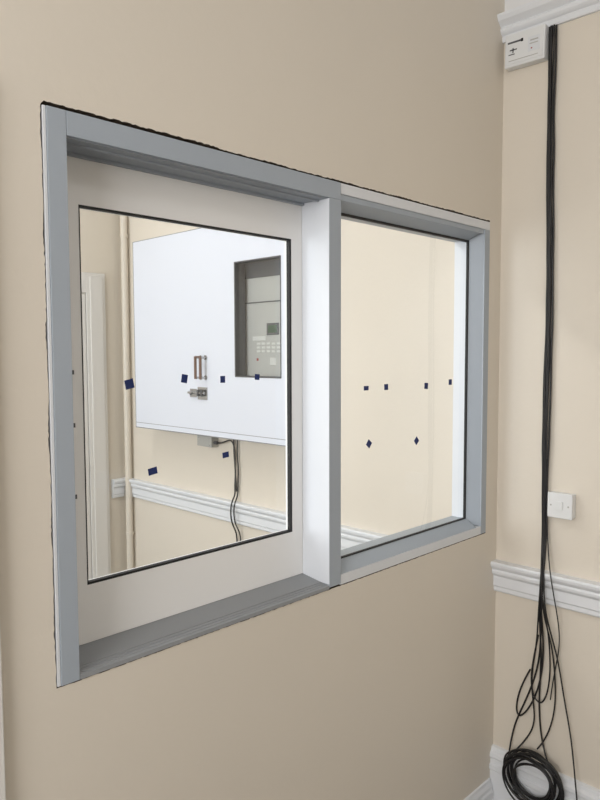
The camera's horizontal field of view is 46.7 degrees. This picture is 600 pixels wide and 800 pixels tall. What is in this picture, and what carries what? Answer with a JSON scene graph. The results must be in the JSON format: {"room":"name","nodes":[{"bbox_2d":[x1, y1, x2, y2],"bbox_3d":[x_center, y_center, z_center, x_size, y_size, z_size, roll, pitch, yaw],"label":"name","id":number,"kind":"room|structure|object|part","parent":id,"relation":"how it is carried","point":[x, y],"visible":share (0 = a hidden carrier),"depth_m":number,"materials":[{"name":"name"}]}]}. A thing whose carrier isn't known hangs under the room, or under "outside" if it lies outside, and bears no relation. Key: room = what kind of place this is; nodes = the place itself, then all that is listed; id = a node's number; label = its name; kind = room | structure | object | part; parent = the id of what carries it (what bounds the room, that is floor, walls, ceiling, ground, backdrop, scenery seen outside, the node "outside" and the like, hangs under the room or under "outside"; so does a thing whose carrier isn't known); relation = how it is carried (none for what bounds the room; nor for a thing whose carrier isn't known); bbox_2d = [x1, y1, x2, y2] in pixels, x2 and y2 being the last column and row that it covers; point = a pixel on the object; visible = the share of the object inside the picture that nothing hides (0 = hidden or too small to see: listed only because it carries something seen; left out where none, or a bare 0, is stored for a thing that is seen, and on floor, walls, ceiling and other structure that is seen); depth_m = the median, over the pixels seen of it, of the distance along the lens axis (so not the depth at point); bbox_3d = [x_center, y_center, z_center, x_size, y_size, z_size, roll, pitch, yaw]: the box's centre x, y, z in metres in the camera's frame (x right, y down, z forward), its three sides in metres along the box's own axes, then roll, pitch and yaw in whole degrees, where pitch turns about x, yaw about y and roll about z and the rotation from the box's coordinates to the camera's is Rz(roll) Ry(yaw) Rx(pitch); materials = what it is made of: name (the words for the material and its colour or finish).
{"room":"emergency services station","nodes":[
{"label":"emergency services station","id":0,"kind":"room"},
{"bbox_2d":[80,209,126,573],"bbox_3d":[-2.752,-0.139,2.624,0.120,3.350,4.694,3,5,44],"label":"wall","id":1,"kind":"structure","parent":0,"point":[100,244],"depth_m":4.19,"materials":[{"name":"beige paint"}]},
{"bbox_2d":[82,294,91,579],"bbox_3d":[-1.542,0.425,3.801,0.012,2.047,0.840,3,5,44],"label":"leaf","id":2,"kind":"object","parent":1,"relation":"attached to","point":[83,295],"visible":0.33,"depth_m":4.07,"materials":[{"name":"white paint"}]},
{"bbox_2d":[81,272,110,577],"bbox_3d":[-1.536,0.368,3.791,0.028,2.178,1.090,3,5,44],"label":"trim","id":3,"kind":"structure","parent":1,"relation":"attached to","point":[92,284],"depth_m":4.11,"materials":[{"name":"white paint"}]},
{"bbox_2d":[111,478,124,497],"bbox_3d":[-1.105,0.538,4.234,0.040,0.115,0.079,3,5,44],"label":"trim","id":4,"kind":"structure","parent":1,"relation":"attached to","point":[117,485],"depth_m":4.22,"materials":[{"name":"white wood"}]},
{"bbox_2d":[132,228,285,445],"bbox_3d":[-0.436,-0.337,3.490,1.272,1.033,0.196,3,5,44],"label":"cabinet","id":5,"kind":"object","parent":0,"point":[209,305],"depth_m":3.41,"materials":[{"name":"white metal"}]},
{"bbox_3d":[-0.497,-0.161,3.454,0.064,0.124,0.042,3,5,44],"label":"pull handle","id":6,"kind":"part","parent":5,"relation":"part of","materials":[{"name":"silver metal"}]},
{"bbox_2d":[197,435,218,447],"bbox_3d":[-0.484,0.206,3.677,0.145,0.080,0.050,3,5,44],"label":"junction box","id":7,"kind":"object","parent":5,"relation":"attached to","point":[206,441],"visible":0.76,"depth_m":3.65,"materials":[{"name":"grey plastic"}]},
{"bbox_2d":[217,440,240,541],"bbox_3d":[-0.374,0.692,3.596,0.179,1.050,0.044,3,5,44],"label":"cable","id":8,"kind":"object","parent":7,"relation":"hanging from","point":[236,483],"depth_m":3.55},
{"bbox_3d":[-0.176,-0.373,3.194,0.317,0.541,0.062,3,5,44],"label":"vision panel frame","id":9,"kind":"part","parent":5,"relation":"part of","materials":[{"name":"grey metal"}]},
{"bbox_3d":[-0.119,-0.384,3.252,0.460,0.660,0.087,3,5,44],"label":"fire alarm panel","id":10,"kind":"part","parent":5,"relation":"part of","materials":[{"name":"grey metal"}]},
{"bbox_2d":[0,0,504,799],"bbox_3d":[-0.963,-0.029,0.871,0.105,3.350,4.694,3,5,44],"label":"wall","id":11,"kind":"structure","parent":0,"point":[379,685],"depth_m":1.70,"materials":[{"name":"beige paint"}]},
{"bbox_2d":[0,632,5,799],"bbox_3d":[-0.854,0.553,0.929,0.020,2.180,0.912,3,5,44],"label":"trim","id":12,"kind":"structure","parent":11,"relation":"attached to","point":[2,756],"depth_m":1.25,"materials":[{"name":"white paint"}]},
{"bbox_2d":[79,573,328,679],"bbox_3d":[-0.228,0.519,1.678,0.144,0.022,0.732,3,5,44],"label":"sill","id":13,"kind":"structure","parent":11,"relation":"attached to","point":[103,654],"depth_m":1.61,"materials":[{"name":"grey metal"}]},
{"bbox_2d":[40,105,489,686],"bbox_3d":[0.047,-0.036,1.924,0.144,1.094,1.614,3,5,44],"label":"window","id":14,"kind":"structure","parent":11,"relation":"in","point":[56,124],"depth_m":1.64,"materials":[{"name":"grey metal"}]},
{"bbox_3d":[-0.257,-0.003,1.670,0.020,1.019,0.731,3,5,44],"label":"sliding sash","id":15,"kind":"part","parent":14,"relation":"part of","materials":[{"name":"white metal"}]},
{"bbox_3d":[-0.246,-0.019,1.680,0.020,0.798,0.616,3,5,44],"label":"sash","id":16,"kind":"part","parent":14,"relation":"part of","materials":[{"name":"clear glass"}]},
{"bbox_3d":[-0.229,-0.016,1.643,0.144,1.094,0.824,3,5,44],"label":"frame","id":17,"kind":"part","parent":14,"relation":"part of","materials":[{"name":"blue metal"}]},
{"bbox_2d":[66,137,325,205],"bbox_3d":[-0.218,-0.511,1.597,0.090,0.008,0.730,3,5,44],"label":"track","id":18,"kind":"object","parent":14,"relation":"attached to","point":[76,148],"visible":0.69,"depth_m":1.55,"materials":[{"name":"grey metal"}]},
{"bbox_2d":[302,198,340,587],"bbox_3d":[0.043,-0.014,1.921,0.144,1.044,0.048,3,5,44],"label":"post","id":19,"kind":"object","parent":14,"relation":"attached to","point":[321,220],"visible":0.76,"depth_m":1.88,"materials":[{"name":"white metal"}]},
{"bbox_2d":[341,213,468,558],"bbox_3d":[0.331,-0.048,2.182,0.008,0.979,0.726,3,5,44],"label":"fixed gasket","id":20,"kind":"object","parent":14,"relation":"attached to","point":[342,214],"visible":0.57,"depth_m":2.41,"materials":[{"name":"black rubber"}]},
{"bbox_2d":[124,374,451,475],"bbox_3d":[0.068,0.041,1.952,1.235,0.248,0.032,-4,5,-42],"label":"tape","id":21,"kind":"object","parent":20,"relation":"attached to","point":[129,383],"visible":1,"depth_m":1.72,"materials":[{"name":"blue plastic"}]},
{"bbox_3d":[0.350,-0.055,2.205,0.102,1.094,0.788,3,5,44],"label":"frame","id":22,"kind":"part","parent":14,"relation":"part of","materials":[{"name":"white"}]},
{"bbox_2d":[464,778,492,799],"bbox_3d":[0.103,1.512,1.967,0.018,0.124,1.736,3,5,44],"label":"baseboard","id":23,"kind":"structure","parent":11,"relation":"attached to","point":[484,791],"depth_m":2.54,"materials":[{"name":"white wood"}]},
{"bbox_2d":[127,0,599,788],"bbox_3d":[1.367,-0.108,1.954,6.940,3.350,0.120,3,5,44],"label":"wall","id":24,"kind":"structure","parent":0,"point":[397,287],"depth_m":2.50,"materials":[{"name":"beige paint"}]},
{"bbox_2d":[120,215,134,569],"bbox_3d":[-1.046,-0.247,4.195,0.046,3.350,0.055,3,5,44],"label":"pipe","id":25,"kind":"object","parent":24,"relation":"attached to","point":[123,219],"visible":0.63,"depth_m":4.19,"materials":[{"name":"beige"}]},
{"bbox_2d":[124,477,387,549],"bbox_3d":[-0.223,0.587,3.453,2.395,0.115,0.040,3,5,44],"label":"trim","id":26,"kind":"structure","parent":24,"relation":"attached to","point":[249,515],"depth_m":3.62,"materials":[{"name":"white wood"}]},
{"bbox_2d":[505,24,548,71],"bbox_3d":[0.769,-1.194,2.357,0.146,0.112,0.038,3,5,44],"label":"box","id":27,"kind":"object","parent":24,"relation":"attached to","point":[528,47],"visible":1,"depth_m":2.34,"materials":[{"name":"white plastic"}]},
{"bbox_3d":[0.757,-1.194,2.345,0.134,0.093,0.002,3,5,44],"label":"plate","id":28,"kind":"part","parent":27,"relation":"part of","materials":[{"name":"white plastic"}]},
{"bbox_2d":[502,24,577,799],"bbox_3d":[0.837,0.149,2.345,0.297,2.770,0.074,3,5,44],"label":"cable bundle","id":29,"kind":"object","parent":24,"relation":"attached to","point":[524,754],"visible":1,"depth_m":2.37,"materials":[{"name":"black"}]},
{"bbox_2d":[489,744,599,799],"bbox_3d":[2.213,1.500,1.129,4.200,0.243,0.027,3,5,44],"label":"baseboard","id":30,"kind":"structure","parent":24,"relation":"attached to","point":[531,779],"depth_m":2.48,"materials":[{"name":"white wood"}]},
{"bbox_2d":[491,559,599,617],"bbox_3d":[2.206,0.735,1.075,4.200,0.115,0.040,3,5,44],"label":"trim","id":31,"kind":"structure","parent":24,"relation":"attached to","point":[576,594],"depth_m":2.39,"materials":[{"name":"white wood"}]},
{"bbox_2d":[497,0,599,43],"bbox_3d":[2.196,-1.198,0.944,4.200,0.087,0.050,3,5,44],"label":"trim","id":32,"kind":"structure","parent":24,"relation":"attached to","point":[534,13],"depth_m":2.30,"materials":[{"name":"white wood"}]},
{"bbox_2d":[547,491,575,519],"bbox_3d":[0.884,0.356,2.348,0.086,0.086,0.041,3,5,44],"label":"switch","id":33,"kind":"object","parent":24,"relation":"attached to","point":[561,505],"visible":1,"depth_m":2.33,"materials":[{"name":"white plastic"}]}
]}

